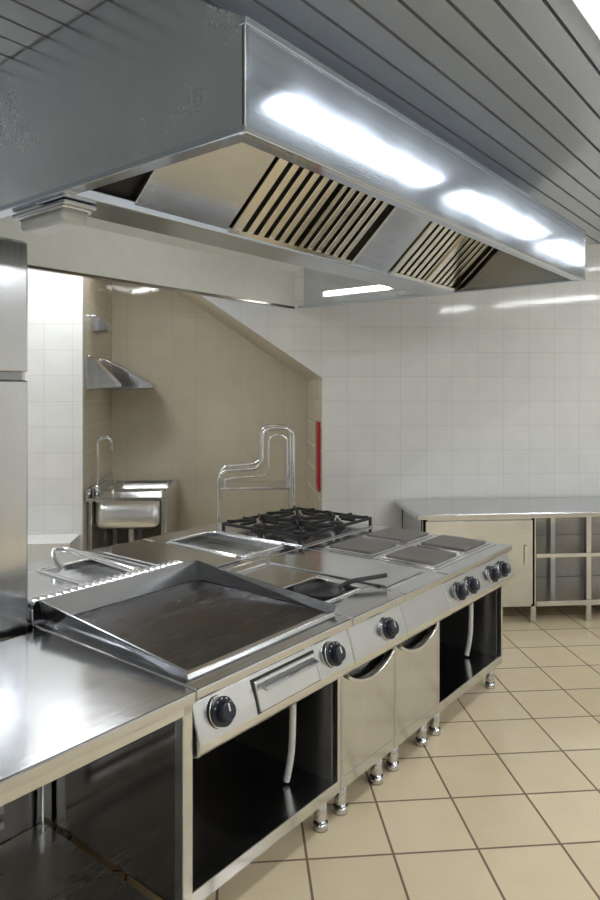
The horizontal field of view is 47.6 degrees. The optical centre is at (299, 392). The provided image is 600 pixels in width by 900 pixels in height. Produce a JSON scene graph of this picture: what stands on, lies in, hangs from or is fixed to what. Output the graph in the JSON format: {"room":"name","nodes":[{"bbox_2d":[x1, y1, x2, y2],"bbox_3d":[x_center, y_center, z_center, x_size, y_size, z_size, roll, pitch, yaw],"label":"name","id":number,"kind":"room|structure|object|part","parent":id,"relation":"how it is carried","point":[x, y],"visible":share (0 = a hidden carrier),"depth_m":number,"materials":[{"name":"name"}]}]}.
{"room":"commercial kitchen","nodes":[
{"label":"commercial kitchen","id":0,"kind":"room"},
{"bbox_2d":[83,278,111,551],"bbox_3d":[-1.879,0.175,6.224,0.080,3.150,1.270,0,0,-5],"label":"wall","id":1,"kind":"structure","parent":0,"point":[97,294],"depth_m":6.07,"materials":[{"name":"tile"}]},
{"bbox_2d":[85,473,112,498],"bbox_3d":[-1.822,0.838,6.219,0.012,0.075,1.190,0,0,-5],"label":"backsplash","id":2,"kind":"structure","parent":1,"relation":"attached to","point":[89,491],"depth_m":6.16,"materials":[{"name":"tile"}]},
{"bbox_2d":[91,315,112,333],"bbox_3d":[-1.739,-0.597,5.970,0.150,0.150,0.200,0,0,-5],"label":"air vent","id":3,"kind":"object","parent":1,"relation":"in","point":[98,326],"visible":1,"depth_m":5.87,"materials":[{"name":"metal"}]},
{"bbox_2d":[85,356,120,389],"bbox_3d":[-1.666,-0.166,5.766,0.260,0.288,0.220,0,0,-5],"label":"air vent","id":4,"kind":"object","parent":1,"relation":"in","point":[97,377],"visible":1,"depth_m":5.65,"materials":[{"name":"metal"}]},
{"bbox_2d":[102,360,156,390],"bbox_3d":[-1.637,-0.166,6.582,0.460,0.288,0.400,0,0,-5],"label":"air vent","id":5,"kind":"object","parent":1,"relation":"in","point":[129,380],"visible":0.88,"depth_m":6.38,"materials":[{"name":"metal"}]},
{"bbox_2d":[112,282,306,544],"bbox_3d":[-0.915,0.175,6.987,2.135,3.150,0.080,0,0,-5],"label":"wall","id":6,"kind":"structure","parent":0,"point":[213,397],"depth_m":6.93,"materials":[{"name":"tile"}]},
{"bbox_2d":[177,292,320,380],"bbox_3d":[-0.856,-0.753,6.314,1.975,1.253,1.270,0,0,-5],"label":"ceiling alcove","id":7,"kind":"structure","parent":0,"point":[198,300],"depth_m":6.30,"materials":[{"name":"white paint"}]},
{"bbox_2d":[0,0,599,244],"bbox_3d":[0.842,-1.325,1.831,9.200,0.050,7.900,0,0,-5],"label":"ceiling","id":8,"kind":"structure","parent":0,"point":[513,86],"depth_m":2.68,"materials":[{"name":"paint"}]},
{"bbox_2d":[0,0,585,308],"bbox_3d":[-0.088,-1.001,3.826,2.362,0.588,3.162,0,0,39],"label":"exhaust hood","id":9,"kind":"object","parent":8,"relation":"attached to","point":[215,156],"visible":0.98,"depth_m":2.65,"materials":[{"name":"metal"}]},
{"bbox_2d":[12,199,96,235],"bbox_3d":[-0.957,-0.671,2.639,0.370,0.073,0.140,0,0,39],"label":"lamp","id":10,"kind":"object","parent":9,"relation":"attached to","point":[64,214],"visible":1,"depth_m":2.57,"materials":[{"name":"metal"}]},
{"bbox_3d":[-0.957,-0.662,2.639,0.310,0.055,0.110,0,0,39],"label":"glass","id":11,"kind":"part","parent":10,"relation":"part of","materials":[{"name":"white glass"}]},
{"bbox_3d":[-0.997,-0.717,4.551,0.036,0.020,3.158,0,0,39],"label":"trim","id":12,"kind":"part","parent":9,"relation":"part of","materials":[{"name":"metal"}]},
{"bbox_3d":[-0.366,-0.885,2.750,0.336,0.312,0.512,0,0,39],"label":"blank panel","id":13,"kind":"part","parent":9,"relation":"part of","materials":[{"name":"metal"}]},
{"bbox_3d":[-0.014,-0.739,3.434,0.037,0.037,0.950,0,0,39],"label":"filter rail","id":14,"kind":"part","parent":9,"relation":"part of","materials":[{"name":"metal"}]},
{"bbox_2d":[322,285,394,297],"bbox_3d":[0.452,-0.810,5.378,0.680,0.050,0.020,0,0,39],"label":"lamp","id":15,"kind":"object","parent":9,"relation":"attached to","point":[347,291],"depth_m":5.38,"materials":[{"name":"white plastic"}]},
{"bbox_3d":[0.531,-0.885,3.876,0.336,0.312,0.392,0,0,39],"label":"blank panel","id":16,"kind":"part","parent":9,"relation":"part of","materials":[{"name":"metal"}]},
{"bbox_3d":[0.826,-1.022,3.098,0.026,0.024,3.158,0,0,39],"label":"trim","id":17,"kind":"part","parent":9,"relation":"part of","materials":[{"name":"metal"}]},
{"bbox_3d":[0.826,-0.720,3.098,0.026,0.018,3.158,0,0,39],"label":"trim","id":18,"kind":"part","parent":9,"relation":"part of","materials":[{"name":"silver metal"}]},
{"bbox_3d":[0.825,-0.873,3.098,0.015,0.315,3.150,0,0,39],"label":"panel","id":19,"kind":"part","parent":9,"relation":"part of","materials":[{"name":"metal"}]},
{"bbox_3d":[0.818,-0.739,4.478,0.037,0.037,0.860,0,0,39],"label":"filter rail","id":20,"kind":"part","parent":9,"relation":"part of","materials":[{"name":"metal"}]},
{"bbox_2d":[572,0,599,39],"bbox_3d":[1.375,-1.283,2.717,0.140,0.031,1.530,0,0,39],"label":"ceiling light","id":21,"kind":"object","parent":8,"relation":"attached to","point":[590,9],"depth_m":2.27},
{"bbox_2d":[11,605,599,899],"bbox_3d":[0.781,1.800,2.528,9.200,0.100,9.300,0,0,-5],"label":"floor","id":22,"kind":"structure","parent":0,"point":[503,803],"depth_m":2.88,"materials":[{"name":"tile"}]},
{"bbox_2d":[0,237,27,844],"bbox_3d":[-1.542,0.580,2.546,0.810,2.340,0.740,0,0,39],"label":"refrigerator","id":23,"kind":"object","parent":22,"relation":"on","point":[13,252],"visible":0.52,"depth_m":2.57,"materials":[{"name":"metal"}]},
{"bbox_3d":[-1.284,-0.330,2.341,0.030,0.500,0.730,0,0,39],"label":"door","id":24,"kind":"part","parent":23,"relation":"part of","materials":[{"name":"metal"}]},
{"bbox_3d":[-1.284,0.780,2.341,0.030,1.660,0.730,0,0,39],"label":"door","id":25,"kind":"part","parent":23,"relation":"part of","materials":[{"name":"metal"}]},
{"bbox_2d":[28,534,79,562],"bbox_3d":[-2.428,1.450,5.330,1.300,0.600,0.345,0,0,-5],"label":"tiled ledge","id":26,"kind":"object","parent":22,"relation":"on","point":[40,546],"visible":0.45,"depth_m":5.21,"materials":[{"name":"tile"}]},
{"bbox_2d":[28,547,144,828],"bbox_3d":[-1.142,1.276,3.259,0.932,0.948,0.837,0,0,39],"label":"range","id":27,"kind":"object","parent":22,"relation":"on","point":[54,573],"visible":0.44,"depth_m":3.49,"materials":[{"name":"metal"}]},
{"bbox_2d":[36,558,143,584],"bbox_3d":[-1.011,0.928,3.398,0.642,0.084,0.636,0,0,-5],"label":"basin","id":28,"kind":"object","parent":27,"relation":"in","point":[70,571],"depth_m":3.56,"materials":[{"name":"metal"}]},
{"bbox_3d":[-1.028,0.856,3.348,0.652,0.107,0.106,0,0,39],"label":"basket rail","id":29,"kind":"part","parent":27,"relation":"part of","materials":[{"name":"silver metal"}]},
{"bbox_2d":[28,560,185,623],"bbox_3d":[-0.818,0.856,2.994,0.085,0.086,0.830,0,0,39],"label":"vent","id":30,"kind":"object","parent":27,"relation":"on","point":[34,608],"visible":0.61,"depth_m":2.85,"materials":[{"name":"metal"}]},
{"bbox_3d":[-1.061,0.825,2.689,0.077,0.024,0.024,0,0,39],"label":"rod","id":31,"kind":"part","parent":30,"relation":"part of","materials":[{"name":"silver metal"}]},
{"bbox_3d":[-1.039,0.825,2.717,0.077,0.024,0.024,0,0,39],"label":"rod","id":32,"kind":"part","parent":30,"relation":"part of","materials":[{"name":"silver metal"}]},
{"bbox_3d":[-1.017,0.825,2.744,0.077,0.024,0.024,0,0,39],"label":"rod","id":33,"kind":"part","parent":30,"relation":"part of","materials":[{"name":"silver metal"}]},
{"bbox_3d":[-0.995,0.825,2.772,0.077,0.024,0.024,0,0,39],"label":"rod","id":34,"kind":"part","parent":30,"relation":"part of","materials":[{"name":"silver metal"}]},
{"bbox_3d":[-0.973,0.825,2.799,0.077,0.024,0.024,0,0,39],"label":"rod","id":35,"kind":"part","parent":30,"relation":"part of","materials":[{"name":"silver metal"}]},
{"bbox_3d":[-0.952,0.825,2.826,0.077,0.024,0.024,0,0,39],"label":"rod","id":36,"kind":"part","parent":30,"relation":"part of","materials":[{"name":"silver metal"}]},
{"bbox_3d":[-0.930,0.825,2.854,0.077,0.024,0.024,0,0,39],"label":"rod","id":37,"kind":"part","parent":30,"relation":"part of","materials":[{"name":"silver metal"}]},
{"bbox_3d":[-0.908,0.825,2.881,0.077,0.024,0.024,0,0,39],"label":"rod","id":38,"kind":"part","parent":30,"relation":"part of","materials":[{"name":"silver metal"}]},
{"bbox_3d":[-0.886,0.825,2.908,0.077,0.024,0.024,0,0,39],"label":"rod","id":39,"kind":"part","parent":30,"relation":"part of","materials":[{"name":"silver metal"}]},
{"bbox_3d":[-0.864,0.825,2.936,0.077,0.024,0.024,0,0,39],"label":"rod","id":40,"kind":"part","parent":30,"relation":"part of","materials":[{"name":"silver metal"}]},
{"bbox_3d":[-0.842,0.825,2.963,0.077,0.024,0.024,0,0,39],"label":"rod","id":41,"kind":"part","parent":30,"relation":"part of","materials":[{"name":"silver metal"}]},
{"bbox_3d":[-0.821,0.825,2.990,0.077,0.024,0.024,0,0,39],"label":"rod","id":42,"kind":"part","parent":30,"relation":"part of","materials":[{"name":"silver metal"}]},
{"bbox_3d":[-0.799,0.825,3.018,0.077,0.024,0.024,0,0,39],"label":"rod","id":43,"kind":"part","parent":30,"relation":"part of","materials":[{"name":"silver metal"}]},
{"bbox_3d":[-0.777,0.825,3.045,0.077,0.024,0.024,0,0,39],"label":"rod","id":44,"kind":"part","parent":30,"relation":"part of","materials":[{"name":"silver metal"}]},
{"bbox_3d":[-0.755,0.825,3.073,0.077,0.024,0.024,0,0,39],"label":"rod","id":45,"kind":"part","parent":30,"relation":"part of","materials":[{"name":"silver metal"}]},
{"bbox_3d":[-0.733,0.825,3.100,0.077,0.024,0.024,0,0,39],"label":"rod","id":46,"kind":"part","parent":30,"relation":"part of","materials":[{"name":"silver metal"}]},
{"bbox_3d":[-0.712,0.825,3.127,0.077,0.024,0.024,0,0,39],"label":"rod","id":47,"kind":"part","parent":30,"relation":"part of","materials":[{"name":"silver metal"}]},
{"bbox_3d":[-0.690,0.825,3.155,0.077,0.024,0.024,0,0,39],"label":"rod","id":48,"kind":"part","parent":30,"relation":"part of","materials":[{"name":"silver metal"}]},
{"bbox_3d":[-0.668,0.825,3.182,0.077,0.024,0.024,0,0,39],"label":"rod","id":49,"kind":"part","parent":30,"relation":"part of","materials":[{"name":"silver metal"}]},
{"bbox_3d":[-0.646,0.825,3.209,0.077,0.024,0.024,0,0,39],"label":"rod","id":50,"kind":"part","parent":30,"relation":"part of","materials":[{"name":"silver metal"}]},
{"bbox_2d":[0,630,195,899],"bbox_3d":[-1.116,1.326,1.741,0.860,0.848,1.498,0,0,39],"label":"worktable","id":51,"kind":"object","parent":22,"relation":"on","point":[65,705],"visible":1,"depth_m":2.06,"materials":[{"name":"silver metal"}]},
{"bbox_3d":[-1.431,1.285,2.005,0.010,0.670,1.458,0,0,39],"label":"panel","id":52,"kind":"part","parent":51,"relation":"part of","materials":[{"name":"metal"}]},
{"bbox_3d":[-0.954,1.345,2.538,0.040,0.810,0.040,0,0,39],"label":"leg","id":53,"kind":"part","parent":51,"relation":"part of","materials":[{"name":"metal"}]},
{"bbox_2d":[0,826,150,899],"bbox_3d":[-1.110,1.635,1.749,0.800,0.030,1.458,0,0,39],"label":"shelf","id":54,"kind":"object","parent":51,"relation":"attached to","point":[39,863],"depth_m":2.30,"materials":[{"name":"metal"}]},
{"bbox_3d":[-0.352,1.345,2.058,0.040,0.810,0.040,0,0,39],"label":"leg","id":55,"kind":"part","parent":51,"relation":"part of","materials":[{"name":"metal"}]},
{"bbox_2d":[85,436,178,549],"bbox_3d":[-1.500,1.062,6.247,0.660,1.377,1.190,0,0,-5],"label":"double sink","id":56,"kind":"object","parent":22,"relation":"on","point":[131,505],"visible":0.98,"depth_m":5.74,"materials":[{"name":"metal"}]},
{"bbox_3d":[-1.769,1.325,5.744,0.035,0.850,0.035,0,0,-5],"label":"leg","id":57,"kind":"part","parent":56,"relation":"part of","materials":[{"name":"metal"}]},
{"bbox_2d":[94,436,112,494],"bbox_3d":[-1.700,0.624,5.877,0.158,0.502,0.107,0,0,-5],"label":"faucet","id":58,"kind":"object","parent":56,"relation":"on","point":[97,485],"depth_m":5.87,"materials":[{"name":"silver metal"}]},
{"bbox_3d":[-1.839,1.325,6.772,0.035,0.850,0.035,0,0,-5],"label":"leg","id":59,"kind":"part","parent":56,"relation":"part of","materials":[{"name":"metal"}]},
{"bbox_3d":[-1.463,1.016,5.942,0.548,0.268,0.513,0,0,-5],"label":"bowl","id":60,"kind":"part","parent":56,"relation":"part of","materials":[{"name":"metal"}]},
{"bbox_3d":[-1.513,1.016,6.512,0.548,0.268,0.528,0,0,-5],"label":"bowl","id":61,"kind":"part","parent":56,"relation":"part of","materials":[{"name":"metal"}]},
{"bbox_3d":[-1.150,1.325,5.729,0.035,0.850,0.035,0,0,-5],"label":"leg","id":62,"kind":"part","parent":56,"relation":"part of","materials":[{"name":"metal"}]},
{"bbox_3d":[-1.182,1.275,6.290,0.020,0.750,1.120,0,0,-5],"label":"panel","id":63,"kind":"part","parent":56,"relation":"part of","materials":[{"name":"metal"}]},
{"bbox_2d":[84,539,251,569],"bbox_3d":[-0.749,1.319,3.752,0.932,0.862,0.417,0,0,39],"label":"countertop","id":64,"kind":"structure","parent":22,"relation":"on","point":[146,553],"depth_m":3.74,"materials":[{"name":"metal"}]},
{"bbox_3d":[-0.709,0.894,3.720,0.710,0.012,0.360,0,0,39],"label":"plate","id":65,"kind":"part","parent":64,"relation":"part of","materials":[{"name":"metal"}]},
{"bbox_2d":[35,560,354,899],"bbox_3d":[-0.392,1.278,2.663,0.964,0.945,0.840,0,0,39],"label":"griddle","id":66,"kind":"object","parent":22,"relation":"on","point":[265,664],"visible":0.9,"depth_m":2.50,"materials":[{"name":"metal"}]},
{"bbox_3d":[-0.909,1.680,2.626,0.052,0.140,0.052,0,0,39],"label":"leg","id":67,"kind":"part","parent":66,"relation":"part of","materials":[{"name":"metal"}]},
{"bbox_3d":[-0.432,0.894,2.704,0.760,0.008,0.767,0,0,39],"label":"cooking plate","id":68,"kind":"part","parent":66,"relation":"part of","materials":[{"name":"silver metal"}]},
{"bbox_3d":[-0.228,0.997,2.128,0.042,0.064,0.063,0,0,39],"label":"knob","id":69,"kind":"part","parent":66,"relation":"part of","materials":[{"name":"black plastic"}]},
{"bbox_2d":[193,739,330,886],"bbox_3d":[-0.425,1.587,2.688,0.800,0.025,0.800,0,0,39],"label":"shelf","id":70,"kind":"object","parent":66,"relation":"attached to","point":[241,795],"depth_m":2.65,"materials":[{"name":"metal"}]},
{"bbox_3d":[-0.105,1.590,2.433,0.020,0.050,0.837,0,0,39],"label":"rail","id":71,"kind":"part","parent":66,"relation":"part of","materials":[{"name":"metal"}]},
{"bbox_3d":[-0.045,1.016,2.404,0.048,0.095,0.330,0,0,39],"label":"grease drawer","id":72,"kind":"part","parent":66,"relation":"part of","materials":[{"name":"metal"}]},
{"bbox_3d":[0.082,1.680,2.731,0.052,0.140,0.052,0,0,39],"label":"leg","id":73,"kind":"part","parent":66,"relation":"part of","materials":[{"name":"metal"}]},
{"bbox_3d":[0.154,1.337,2.749,0.014,0.455,0.020,0,0,39],"label":"post","id":74,"kind":"part","parent":66,"relation":"part of","materials":[{"name":"metal"}]},
{"bbox_3d":[0.149,0.997,2.602,0.042,0.064,0.063,0,0,39],"label":"knob","id":75,"kind":"part","parent":66,"relation":"part of","materials":[{"name":"black plastic"}]},
{"bbox_2d":[144,528,300,562],"bbox_3d":[-0.487,1.318,4.080,0.932,0.864,0.417,0,0,39],"label":"bain marie","id":76,"kind":"object","parent":22,"relation":"on","point":[245,548],"visible":0.18,"depth_m":4.19,"materials":[{"name":"metal"}]},
{"bbox_2d":[165,531,286,558],"bbox_3d":[-0.443,0.933,4.045,0.728,0.094,0.720,0,0,-5],"label":"basin","id":77,"kind":"object","parent":76,"relation":"in","point":[215,542],"depth_m":4.19,"materials":[{"name":"metal"}]},
{"bbox_2d":[217,424,294,522],"bbox_3d":[-0.370,1.010,5.674,0.632,1.481,0.470,0,0,-5],"label":"utility cart","id":78,"kind":"object","parent":22,"relation":"on","point":[289,484],"visible":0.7,"depth_m":5.50,"materials":[{"name":"silver metal"}]},
{"bbox_3d":[-0.354,0.770,5.490,0.600,0.024,0.024,0,0,-5],"label":"shelf rail","id":79,"kind":"part","parent":78,"relation":"part of","materials":[{"name":"silver metal"}]},
{"bbox_2d":[221,481,290,489],"bbox_3d":[-0.370,0.770,5.674,0.600,0.020,0.390,0,0,-5],"label":"shelf","id":80,"kind":"object","parent":78,"relation":"attached to","point":[230,485],"depth_m":5.59,"materials":[{"name":"metal"}]},
{"bbox_3d":[-0.354,0.547,5.490,0.520,0.435,0.020,0,0,-5],"label":"rail","id":81,"kind":"part","parent":78,"relation":"part of","materials":[{"name":"silver metal"}]},
{"bbox_2d":[194,506,377,548],"bbox_3d":[-0.107,1.288,4.583,0.964,0.923,0.837,0,0,39],"label":"gas range","id":82,"kind":"object","parent":22,"relation":"on","point":[284,526],"visible":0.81,"depth_m":4.40,"materials":[{"name":"metal"}]},
{"bbox_3d":[-0.373,0.848,4.309,0.326,0.018,0.016,0,0,39],"label":"grate frame","id":83,"kind":"part","parent":82,"relation":"part of","materials":[{"name":"black metal"}]},
{"bbox_3d":[-0.379,0.848,4.551,0.016,0.018,0.386,0,0,39],"label":"grate frame","id":84,"kind":"part","parent":82,"relation":"part of","materials":[{"name":"black metal"}]},
{"bbox_3d":[-0.143,0.848,4.599,0.326,0.018,0.016,0,0,39],"label":"grate frame","id":85,"kind":"part","parent":82,"relation":"part of","materials":[{"name":"black metal"}]},
{"bbox_3d":[-0.119,0.848,4.107,0.326,0.018,0.016,0,0,39],"label":"grate frame","id":86,"kind":"part","parent":82,"relation":"part of","materials":[{"name":"black metal"}]},
{"bbox_3d":[-0.125,0.848,4.348,0.016,0.018,0.386,0,0,39],"label":"grate frame","id":87,"kind":"part","parent":82,"relation":"part of","materials":[{"name":"black metal"}]},
{"bbox_3d":[0.100,0.848,4.904,0.326,0.018,0.016,0,0,39],"label":"grate frame","id":88,"kind":"part","parent":82,"relation":"part of","materials":[{"name":"black metal"}]},
{"bbox_3d":[0.111,0.848,4.396,0.326,0.018,0.016,0,0,39],"label":"grate frame","id":89,"kind":"part","parent":82,"relation":"part of","materials":[{"name":"black metal"}]},
{"bbox_3d":[0.117,0.848,4.155,0.016,0.018,0.386,0,0,39],"label":"grate frame","id":90,"kind":"part","parent":82,"relation":"part of","materials":[{"name":"black metal"}]},
{"bbox_3d":[0.354,0.848,4.701,0.326,0.018,0.016,0,0,39],"label":"grate frame","id":91,"kind":"part","parent":82,"relation":"part of","materials":[{"name":"black metal"}]},
{"bbox_3d":[0.360,0.848,4.460,0.016,0.018,0.386,0,0,39],"label":"grate frame","id":92,"kind":"part","parent":82,"relation":"part of","materials":[{"name":"black metal"}]},
{"bbox_2d":[229,562,406,815],"bbox_3d":[0.000,1.308,3.155,0.964,0.885,0.417,0,0,39],"label":"fryer","id":93,"kind":"object","parent":22,"relation":"on","point":[378,624],"visible":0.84,"depth_m":2.92,"materials":[{"name":"metal"}]},
{"bbox_3d":[-0.127,0.886,3.256,0.320,0.017,0.320,0,0,39],"label":"lid","id":94,"kind":"part","parent":93,"relation":"part of","materials":[{"name":"metal"}]},
{"bbox_2d":[293,573,386,600],"bbox_3d":[0.168,0.885,3.134,0.452,0.078,0.230,0,0,-40],"label":"frying pan","id":95,"kind":"object","parent":93,"relation":"on","point":[320,590],"visible":0.84,"depth_m":3.13,"materials":[{"name":"black metal"}]},
{"bbox_3d":[0.292,0.872,3.151,0.249,0.050,0.021,0,0,-23],"label":"pan handle","id":96,"kind":"part","parent":95,"relation":"part of","materials":[{"name":"black metal"}]},
{"bbox_3d":[0.169,1.680,2.841,0.052,0.140,0.052,0,0,39],"label":"leg","id":97,"kind":"part","parent":93,"relation":"part of","materials":[{"name":"metal"}]},
{"bbox_3d":[0.168,1.337,2.767,0.014,0.455,0.020,0,0,39],"label":"post","id":98,"kind":"part","parent":93,"relation":"part of","materials":[{"name":"metal"}]},
{"bbox_3d":[0.288,1.590,2.925,0.020,0.050,0.417,0,0,39],"label":"rail","id":99,"kind":"part","parent":93,"relation":"part of","materials":[{"name":"metal"}]},
{"bbox_3d":[0.291,1.355,2.923,0.022,0.410,0.396,0,0,39],"label":"door","id":100,"kind":"part","parent":93,"relation":"part of","materials":[{"name":"metal"}]},
{"bbox_3d":[0.344,1.680,3.060,0.052,0.140,0.052,0,0,39],"label":"leg","id":101,"kind":"part","parent":93,"relation":"part of","materials":[{"name":"metal"}]},
{"bbox_3d":[0.398,1.007,2.914,0.042,0.064,0.063,0,0,39],"label":"knob","id":102,"kind":"part","parent":93,"relation":"part of","materials":[{"name":"black plastic"}]},
{"bbox_3d":[0.415,1.337,3.077,0.014,0.455,0.020,0,0,39],"label":"post","id":103,"kind":"part","parent":93,"relation":"part of","materials":[{"name":"metal"}]},
{"bbox_2d":[255,548,449,771],"bbox_3d":[0.249,1.321,3.493,0.932,0.858,0.417,0,0,39],"label":"counter cabinet unit","id":104,"kind":"object","parent":22,"relation":"on","point":[426,604],"visible":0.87,"depth_m":3.27,"materials":[{"name":"metal"}]},
{"bbox_3d":[0.229,0.896,3.509,0.720,0.008,0.360,0,0,39],"label":"raised plate","id":105,"kind":"part","parent":104,"relation":"part of","materials":[{"name":"metal"}]},
{"bbox_3d":[0.431,1.680,3.169,0.052,0.140,0.052,0,0,39],"label":"leg","id":106,"kind":"part","parent":104,"relation":"part of","materials":[{"name":"metal"}]},
{"bbox_3d":[0.430,1.337,3.095,0.014,0.455,0.020,0,0,39],"label":"post","id":107,"kind":"part","parent":104,"relation":"part of","materials":[{"name":"metal"}]},
{"bbox_3d":[0.550,1.590,3.254,0.020,0.050,0.417,0,0,39],"label":"rail","id":108,"kind":"part","parent":104,"relation":"part of","materials":[{"name":"metal"}]},
{"bbox_3d":[0.553,1.355,3.251,0.022,0.410,0.396,0,0,39],"label":"door","id":109,"kind":"part","parent":104,"relation":"part of","materials":[{"name":"metal"}]},
{"bbox_3d":[0.606,1.680,3.388,0.052,0.140,0.052,0,0,39],"label":"leg","id":110,"kind":"part","parent":104,"relation":"part of","materials":[{"name":"metal"}]},
{"bbox_2d":[303,526,513,735],"bbox_3d":[0.655,1.314,3.976,0.964,0.872,0.837,0,0,39],"label":"electric range","id":111,"kind":"object","parent":22,"relation":"on","point":[470,639],"visible":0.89,"depth_m":3.91,"materials":[{"name":"metal"}]},
{"bbox_3d":[0.693,1.680,3.498,0.052,0.140,0.052,0,0,39],"label":"leg","id":112,"kind":"part","parent":111,"relation":"part of","materials":[{"name":"metal"}]},
{"bbox_3d":[0.692,1.337,3.424,0.014,0.455,0.020,0,0,39],"label":"post","id":113,"kind":"part","parent":111,"relation":"part of","materials":[{"name":"metal"}]},
{"bbox_3d":[0.834,1.007,3.462,0.042,0.064,0.063,0,0,39],"label":"knob","id":114,"kind":"part","parent":111,"relation":"part of","materials":[{"name":"black plastic"}]},
{"bbox_2d":[439,642,495,699],"bbox_3d":[0.622,1.587,4.002,0.800,0.025,0.800,0,0,39],"label":"shelf","id":115,"kind":"object","parent":111,"relation":"attached to","point":[459,671],"depth_m":3.90,"materials":[{"name":"metal"}]},
{"bbox_3d":[0.942,1.590,3.746,0.020,0.050,0.837,0,0,39],"label":"rail","id":116,"kind":"part","parent":111,"relation":"part of","materials":[{"name":"metal"}]},
{"bbox_3d":[0.922,1.007,3.571,0.042,0.064,0.063,0,0,39],"label":"knob","id":117,"kind":"part","parent":111,"relation":"part of","materials":[{"name":"black plastic"}]},
{"bbox_3d":[1.129,1.680,4.045,0.052,0.140,0.052,0,0,39],"label":"leg","id":118,"kind":"part","parent":111,"relation":"part of","materials":[{"name":"metal"}]},
{"bbox_3d":[1.096,1.007,3.790,0.042,0.064,0.063,0,0,39],"label":"knob","id":119,"kind":"part","parent":111,"relation":"part of","materials":[{"name":"black plastic"}]},
{"bbox_3d":[1.201,1.337,4.062,0.014,0.455,0.020,0,0,39],"label":"post","id":120,"kind":"part","parent":111,"relation":"part of","materials":[{"name":"metal"}]},
{"bbox_3d":[1.183,1.007,3.900,0.042,0.064,0.063,0,0,39],"label":"knob","id":121,"kind":"part","parent":111,"relation":"part of","materials":[{"name":"black plastic"}]},
{"bbox_2d":[394,496,599,622],"bbox_3d":[2.124,1.325,5.508,2.600,0.850,0.740,0,0,-5],"label":"base cabinet","id":122,"kind":"object","parent":22,"relation":"on","point":[554,557],"visible":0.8,"depth_m":5.21,"materials":[{"name":"silver metal"}]},
{"bbox_3d":[0.934,1.345,5.112,0.040,0.810,0.040,0,0,-5],"label":"post","id":123,"kind":"part","parent":122,"relation":"part of","materials":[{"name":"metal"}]},
{"bbox_3d":[1.350,1.280,5.121,0.830,0.640,0.015,0,0,-5],"label":"cupboard door","id":124,"kind":"part","parent":122,"relation":"part of","materials":[{"name":"metal"}]},
{"bbox_3d":[1.705,1.225,5.137,0.020,0.150,0.015,0,0,-5],"label":"door handle","id":125,"kind":"part","parent":122,"relation":"part of","materials":[{"name":"silver metal"}]},
{"bbox_3d":[1.771,1.345,5.186,0.040,0.810,0.040,0,0,-5],"label":"post","id":126,"kind":"part","parent":122,"relation":"part of","materials":[{"name":"metal"}]},
{"bbox_3d":[2.157,1.345,5.822,0.040,0.810,0.040,0,0,-5],"label":"post","id":127,"kind":"part","parent":122,"relation":"part of","materials":[{"name":"metal"}]},
{"bbox_2d":[536,534,599,557],"bbox_3d":[2.582,1.235,5.553,1.640,0.030,0.650,0,0,-5],"label":"shelf","id":128,"kind":"object","parent":122,"relation":"attached to","point":[547,545],"depth_m":5.40,"materials":[{"name":"metal"}]},
{"bbox_2d":[536,576,599,605],"bbox_3d":[2.582,1.600,5.553,1.640,0.040,0.650,0,0,-5],"label":"shelf","id":129,"kind":"object","parent":122,"relation":"attached to","point":[550,590],"depth_m":5.41,"materials":[{"name":"metal"}]},
{"bbox_3d":[2.210,1.345,5.224,0.040,0.810,0.040,0,0,-5],"label":"post","id":130,"kind":"part","parent":122,"relation":"part of","materials":[{"name":"metal"}]},
{"bbox_2d":[25,244,599,550],"bbox_3d":[0.494,0.175,5.781,9.200,3.150,0.030,0,0,-5],"label":"wall","id":131,"kind":"structure","parent":0,"point":[490,393],"depth_m":5.81,"materials":[{"name":"tile"}]},
{"bbox_2d":[307,378,321,515],"bbox_3d":[0.168,0.790,6.404,0.080,1.920,1.270,0,0,-5],"label":"wall","id":132,"kind":"structure","parent":0,"point":[314,387],"depth_m":6.41,"materials":[{"name":"tile"}]},
{"bbox_2d":[316,421,319,491],"bbox_3d":[0.153,0.550,5.957,0.028,0.600,0.200,0,0,-5],"label":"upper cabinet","id":133,"kind":"object","parent":132,"relation":"attached to","point":[317,422],"visible":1,"depth_m":5.86,"materials":[{"name":"red paint"}]},
{"bbox_3d":[0.147,0.550,5.956,0.004,0.560,0.160,0,0,-5],"label":"cabinet door","id":134,"kind":"part","parent":133,"relation":"part of","materials":[{"name":"paint"}]}
]}

